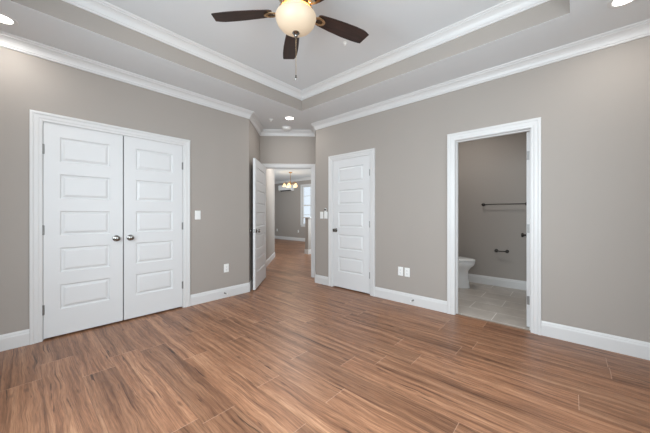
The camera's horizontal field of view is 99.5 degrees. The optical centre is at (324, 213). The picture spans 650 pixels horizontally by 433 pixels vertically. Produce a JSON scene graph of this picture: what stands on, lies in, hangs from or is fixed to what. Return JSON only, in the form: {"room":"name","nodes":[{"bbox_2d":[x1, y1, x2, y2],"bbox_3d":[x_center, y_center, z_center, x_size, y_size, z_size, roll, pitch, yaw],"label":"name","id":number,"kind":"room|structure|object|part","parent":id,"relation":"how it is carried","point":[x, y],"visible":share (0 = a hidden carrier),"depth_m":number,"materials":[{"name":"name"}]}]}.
{"room":"empty bedroom","nodes":[
{"label":"empty bedroom","id":0,"kind":"room"},
{"bbox_2d":[0,46,248,334],"bbox_3d":[-2.249,-0.188,3.057,0.115,2.735,3.135,0,0,42],"label":"wall","id":1,"kind":"structure","parent":0,"point":[219,140],"depth_m":3.00,"materials":[{"name":"beige paint"}]},
{"bbox_2d":[0,329,28,351],"bbox_3d":[-2.922,1.111,2.214,0.014,0.139,0.751,0,0,42],"label":"baseboard","id":2,"kind":"structure","parent":1,"relation":"attached to","point":[17,339],"depth_m":2.42,"materials":[{"name":"paint"}]},
{"bbox_2d":[42,122,122,338],"bbox_3d":[-2.410,0.153,2.774,0.095,2.020,0.620,0,0,42],"label":"door","id":3,"kind":"structure","parent":1,"relation":"in","point":[82,227],"depth_m":2.76,"materials":[{"name":"paint"}]},
{"bbox_3d":[-2.228,0.262,2.949,0.060,0.066,0.066,0,0,42],"label":"knob","id":4,"kind":"part","parent":3,"relation":"part of","materials":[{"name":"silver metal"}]},
{"bbox_2d":[29,109,189,344],"bbox_3d":[-2.243,0.118,3.047,0.138,2.124,1.404,0,0,42],"label":"door frame","id":5,"kind":"structure","parent":1,"relation":"attached to","point":[36,118],"depth_m":2.54,"materials":[{"name":"paint"}]},
{"bbox_2d":[123,136,182,319],"bbox_3d":[-1.988,0.153,3.241,0.095,2.020,0.620,0,0,42],"label":"door","id":6,"kind":"structure","parent":1,"relation":"in","point":[152,170],"depth_m":3.22,"materials":[{"name":"paint"}]},
{"bbox_3d":[-2.144,0.262,3.042,0.060,0.066,0.066,0,0,42],"label":"knob","id":7,"kind":"part","parent":6,"relation":"part of","materials":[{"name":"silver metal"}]},
{"bbox_2d":[195,211,200,219],"bbox_3d":[-1.666,0.014,3.609,0.010,0.117,0.072,0,0,42],"label":"wall switch","id":8,"kind":"object","parent":1,"relation":"attached to","point":[197,213],"visible":1,"depth_m":3.61,"materials":[{"name":"white plastic"}]},
{"bbox_2d":[190,279,252,305],"bbox_3d":[-1.305,1.111,4.243,0.353,0.139,1.638,0,0,19],"label":"baseboard","id":9,"kind":"structure","parent":1,"relation":"attached to","point":[207,296],"depth_m":3.83,"materials":[{"name":"paint"}]},
{"bbox_2d":[224,264,228,272],"bbox_3d":[-1.399,0.768,3.907,0.008,0.117,0.072,0,0,42],"label":"wall outlet","id":10,"kind":"object","parent":1,"relation":"attached to","point":[226,266],"visible":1,"depth_m":3.90,"materials":[{"name":"white plastic"}]},
{"bbox_2d":[249,120,259,281],"bbox_3d":[-1.236,-0.188,4.631,0.115,2.735,0.905,0,0,-3],"label":"wall","id":11,"kind":"structure","parent":0,"point":[254,137],"depth_m":4.36,"materials":[{"name":"beige paint"}]},
{"bbox_2d":[250,158,265,289],"bbox_3d":[-1.096,0.153,4.656,0.155,2.020,0.885,0,0,-1],"label":"door","id":12,"kind":"structure","parent":11,"relation":"in","point":[259,170],"depth_m":4.52,"materials":[{"name":"paint"}]},
{"bbox_2d":[266,169,274,259],"bbox_3d":[-1.387,-0.188,6.393,0.115,2.735,2.399,0,0,-3],"label":"wall","id":13,"kind":"structure","parent":0,"point":[270,173],"depth_m":6.83,"materials":[{"name":"beige paint"}]},
{"bbox_2d":[266,252,274,266],"bbox_3d":[-1.322,1.111,6.396,0.014,0.139,2.399,0,0,-3],"label":"baseboard","id":14,"kind":"structure","parent":13,"relation":"attached to","point":[272,256],"depth_m":6.73,"materials":[{"name":"paint"}]},
{"bbox_2d":[260,136,314,163],"bbox_3d":[-0.715,-0.188,5.168,1.382,2.735,0.115,0,0,-3],"label":"wall","id":15,"kind":"structure","parent":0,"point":[273,149],"depth_m":5.11,"materials":[{"name":"beige paint"}]},
{"bbox_2d":[263,164,314,276],"bbox_3d":[-0.690,0.126,5.170,1.019,2.108,0.160,0,0,-3],"label":"door frame","id":16,"kind":"structure","parent":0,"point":[268,166],"depth_m":5.12,"materials":[{"name":"paint"}]},
{"bbox_2d":[11,0,569,110],"bbox_3d":[-0.197,-1.676,2.057,3.130,0.258,3.000,0,0,42],"label":"wall","id":17,"kind":"structure","parent":0,"point":[552,9],"depth_m":2.65,"materials":[{"name":"beige paint"}]},
{"bbox_2d":[62,0,549,100],"bbox_3d":[-0.197,-1.754,2.057,3.010,0.102,2.880,0,0,42],"label":"crown molding","id":18,"kind":"structure","parent":17,"relation":"attached to","point":[508,8],"depth_m":2.79,"materials":[{"name":"paint"}]},
{"bbox_2d":[275,180,310,237],"bbox_3d":[-0.734,-0.188,11.787,8.315,2.735,0.115,0,0,42],"label":"wall","id":19,"kind":"structure","parent":0,"point":[287,203],"depth_m":12.55,"materials":[{"name":"beige paint"}]},
{"bbox_2d":[278,184,293,191],"bbox_3d":[-1.769,-1.177,12.502,0.860,0.286,0.210,0,0,42],"label":"air conditioner","id":20,"kind":"object","parent":19,"relation":"attached to","point":[280,188],"visible":0.83,"depth_m":12.38,"materials":[{"name":"white plastic"}]},
{"bbox_2d":[275,236,304,240],"bbox_3d":[-2.050,1.111,10.415,8.200,0.139,3.685,0,0,42],"label":"baseboard","id":21,"kind":"structure","parent":19,"relation":"attached to","point":[276,237],"depth_m":12.44,"materials":[{"name":"paint"}]},
{"bbox_2d":[275,177,310,183],"bbox_3d":[-2.050,-1.494,10.415,8.200,0.102,3.685,0,0,42],"label":"crown molding","id":22,"kind":"structure","parent":19,"relation":"attached to","point":[306,178],"depth_m":12.24,"materials":[{"name":"paint"}]},
{"bbox_2d":[300,184,310,226],"bbox_3d":[-0.630,-0.362,11.652,1.100,1.825,0.125,0,0,42],"label":"window","id":23,"kind":"structure","parent":19,"relation":"in","point":[302,205],"depth_m":11.96,"materials":[{"name":"paint"}]},
{"bbox_2d":[103,0,505,89],"bbox_3d":[-0.197,-1.830,2.057,3.210,0.050,3.080,0,0,42],"label":"ceiling","id":24,"kind":"structure","parent":0,"point":[258,44],"depth_m":2.68,"materials":[{"name":"white paint"}]},
{"bbox_2d":[211,0,368,79],"bbox_3d":[-0.186,-1.402,2.021,1.210,0.806,1.259,0,0,42],"label":"ceiling fan","id":25,"kind":"object","parent":24,"relation":"hanging from","point":[296,19],"visible":1,"depth_m":2.08,"materials":[{"name":"brown wood"}]},
{"bbox_3d":[-0.631,-1.515,2.104,0.473,0.032,0.138,0,0,6],"label":"fan blade","id":26,"kind":"part","parent":25,"relation":"part of","materials":[{"name":"brown wood"}]},
{"bbox_3d":[-0.301,-1.515,2.466,0.138,0.032,0.473,0,0,-12],"label":"fan blade","id":27,"kind":"part","parent":25,"relation":"part of","materials":[{"name":"brown wood"}]},
{"bbox_3d":[-0.217,-1.419,2.058,0.304,0.125,0.304,0,0,42],"label":"lamp shade","id":28,"kind":"part","parent":25,"relation":"part of","materials":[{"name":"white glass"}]},
{"bbox_3d":[0.145,-1.515,2.264,0.473,0.032,0.138,0,0,-30],"label":"fan blade","id":29,"kind":"part","parent":25,"relation":"part of","materials":[{"name":"brown wood"}]},
{"bbox_2d":[302,217,310,253],"bbox_3d":[-0.141,0.635,8.560,0.360,1.090,1.260,0,0,42],"label":"wall","id":30,"kind":"structure","parent":0,"point":[307,219],"depth_m":8.11,"materials":[{"name":"beige paint"}]},
{"bbox_3d":[-0.142,1.111,8.551,0.158,0.139,1.214,0,0,42],"label":"baseboard","id":31,"kind":"part","parent":30,"relation":"part of","materials":[{"name":"paint"}]},
{"bbox_2d":[315,133,315,272],"bbox_3d":[-0.114,-0.188,4.945,0.115,2.735,0.392,0,0,-3],"label":"wall","id":32,"kind":"structure","parent":0,"point":[315,133],"depth_m":4.88,"materials":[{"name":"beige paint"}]},
{"bbox_2d":[315,273,327,284],"bbox_3d":[-0.122,1.111,4.800,0.146,0.139,0.646,0,0,-23],"label":"baseboard","id":33,"kind":"structure","parent":32,"relation":"attached to","point":[319,279],"depth_m":4.63,"materials":[{"name":"paint"}]},
{"bbox_2d":[0,239,649,432],"bbox_3d":[-1.982,1.230,6.908,13.800,0.100,9.400,0,0,42],"label":"floor","id":34,"kind":"structure","parent":0,"point":[292,353],"depth_m":2.06,"materials":[{"name":"laminate"}]},
{"bbox_2d":[458,256,475,287],"bbox_3d":[2.077,0.787,4.591,0.775,0.785,0.450,0,0,42],"label":"toilet","id":35,"kind":"object","parent":34,"relation":"on","point":[464,263],"visible":0.27,"depth_m":4.37,"materials":[{"name":"ceramic"}]},
{"bbox_3d":[2.161,0.727,4.515,0.548,0.031,0.376,0,0,42],"label":"lid","id":36,"kind":"part","parent":35,"relation":"part of","materials":[{"name":"ceramic"}]},
{"bbox_2d":[457,314,529,330],"bbox_3d":[1.808,1.179,3.008,0.709,0.007,0.015,0,0,42],"label":"threshold","id":37,"kind":"object","parent":34,"relation":"on","point":[457,314],"visible":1,"depth_m":2.98,"materials":[{"name":"wood"}]},
{"bbox_2d":[0,0,649,180],"bbox_3d":[-1.982,-1.546,6.908,13.800,0.002,9.400,0,0,42],"label":"ceiling","id":38,"kind":"structure","parent":0,"point":[586,18],"depth_m":2.72,"materials":[{"name":"white paint"}]},
{"bbox_2d":[0,12,18,25],"bbox_3d":[-2.554,-1.542,2.170,0.188,0.006,0.188,0,0,42],"label":"recessed light","id":39,"kind":"object","parent":38,"relation":"in","point":[5,19],"visible":1,"depth_m":2.19,"materials":[{"name":"paint"}]},
{"bbox_2d":[282,126,290,130],"bbox_3d":[-0.687,-1.519,4.910,0.168,0.052,0.168,0,0,42],"label":"smoke detector","id":40,"kind":"object","parent":38,"relation":"attached to","point":[285,128],"visible":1,"depth_m":4.86,"materials":[{"name":"white plastic"}]},
{"bbox_2d":[284,116,294,119],"bbox_3d":[-0.574,-1.542,4.438,0.188,0.006,0.188,0,0,42],"label":"recessed light","id":41,"kind":"object","parent":38,"relation":"in","point":[285,117],"visible":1,"depth_m":4.44,"materials":[{"name":"paint"}]},
{"bbox_2d":[282,172,297,186],"bbox_3d":[-1.265,-1.268,10.209,0.564,0.555,0.545,0,0,42],"label":"chandelier","id":42,"kind":"object","parent":38,"relation":"hanging from","point":[289,184],"visible":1,"depth_m":10.14,"materials":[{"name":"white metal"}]},
{"bbox_2d":[606,0,635,8],"bbox_3d":[2.154,-1.542,1.976,0.188,0.006,0.188,0,0,42],"label":"recessed light","id":43,"kind":"object","parent":38,"relation":"in","point":[612,4],"visible":1,"depth_m":2.02,"materials":[{"name":"paint"}]},
{"bbox_2d":[316,36,649,342],"bbox_3d":[1.375,-0.188,3.437,4.035,2.735,0.115,0,0,42],"label":"wall","id":44,"kind":"structure","parent":0,"point":[593,108],"depth_m":2.60,"materials":[{"name":"beige paint"}]},
{"bbox_2d":[0,19,649,136],"bbox_3d":[-0.360,-1.494,2.347,4.920,0.102,4.382,0,0,42],"label":"crown molding","id":45,"kind":"structure","parent":44,"relation":"attached to","point":[641,29],"depth_m":2.92,"materials":[{"name":"paint"}]},
{"bbox_2d":[324,208,327,218],"bbox_3d":[0.008,-0.009,4.580,0.075,0.178,0.020,0,0,42],"label":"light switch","id":46,"kind":"object","parent":44,"relation":"attached to","point":[325,212],"visible":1,"depth_m":4.57,"materials":[{"name":"white plastic"}]},
{"bbox_2d":[333,155,369,293],"bbox_3d":[0.389,0.153,4.232,0.712,2.020,0.095,0,0,42],"label":"door","id":47,"kind":"structure","parent":44,"relation":"in","point":[351,177],"depth_m":4.23,"materials":[{"name":"paint"}]},
{"bbox_2d":[328,148,374,295],"bbox_3d":[0.424,0.118,4.280,0.878,2.124,0.138,0,0,42],"label":"door frame","id":48,"kind":"structure","parent":44,"relation":"attached to","point":[371,152],"depth_m":4.12,"materials":[{"name":"paint"}]},
{"bbox_2d":[398,267,402,275],"bbox_3d":[1.010,0.766,3.683,0.072,0.117,0.008,0,0,42],"label":"wall outlet","id":49,"kind":"object","parent":44,"relation":"attached to","point":[400,269],"visible":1,"depth_m":3.68,"materials":[{"name":"white plastic"}]},
{"bbox_2d":[405,268,409,276],"bbox_3d":[1.079,0.768,3.621,0.072,0.117,0.008,0,0,42],"label":"wall outlet","id":50,"kind":"object","parent":44,"relation":"attached to","point":[407,270],"visible":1,"depth_m":3.62,"materials":[{"name":"white plastic"}]},
{"bbox_2d":[447,117,540,334],"bbox_3d":[1.827,0.118,3.029,0.881,2.124,0.160,0,0,42],"label":"door frame","id":51,"kind":"structure","parent":44,"relation":"attached to","point":[533,125],"depth_m":2.95,"materials":[{"name":"paint"}]},
{"bbox_2d":[375,287,649,359],"bbox_3d":[-0.215,1.111,2.030,4.280,0.139,4.105,0,0,42],"label":"baseboard","id":52,"kind":"structure","parent":44,"relation":"attached to","point":[622,345],"depth_m":2.53,"materials":[{"name":"paint"}]},
{"bbox_2d":[521,132,529,326],"bbox_3d":[2.313,0.158,3.126,0.155,2.020,0.710,0,0,37],"label":"door","id":53,"kind":"structure","parent":44,"relation":"in","point":[527,234],"depth_m":2.85,"materials":[{"name":"paint"}]},
{"bbox_2d":[458,131,529,280],"bbox_3d":[2.933,-0.188,4.503,2.410,2.735,0.115,0,0,42],"label":"wall","id":54,"kind":"structure","parent":0,"point":[493,170],"depth_m":4.55,"materials":[{"name":"beige paint"}]},
{"bbox_2d":[468,274,526,289],"bbox_3d":[2.318,1.111,3.822,2.180,0.139,1.720,0,0,42],"label":"baseboard","id":55,"kind":"structure","parent":54,"relation":"attached to","point":[495,281],"depth_m":4.50,"materials":[{"name":"paint"}]},
{"bbox_2d":[481,202,526,205],"bbox_3d":[2.876,-0.158,4.425,0.654,0.054,0.076,0,0,42],"label":"towel bar","id":56,"kind":"object","parent":54,"relation":"attached to","point":[482,204],"visible":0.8,"depth_m":4.41,"materials":[{"name":"brown metal"}]}
]}

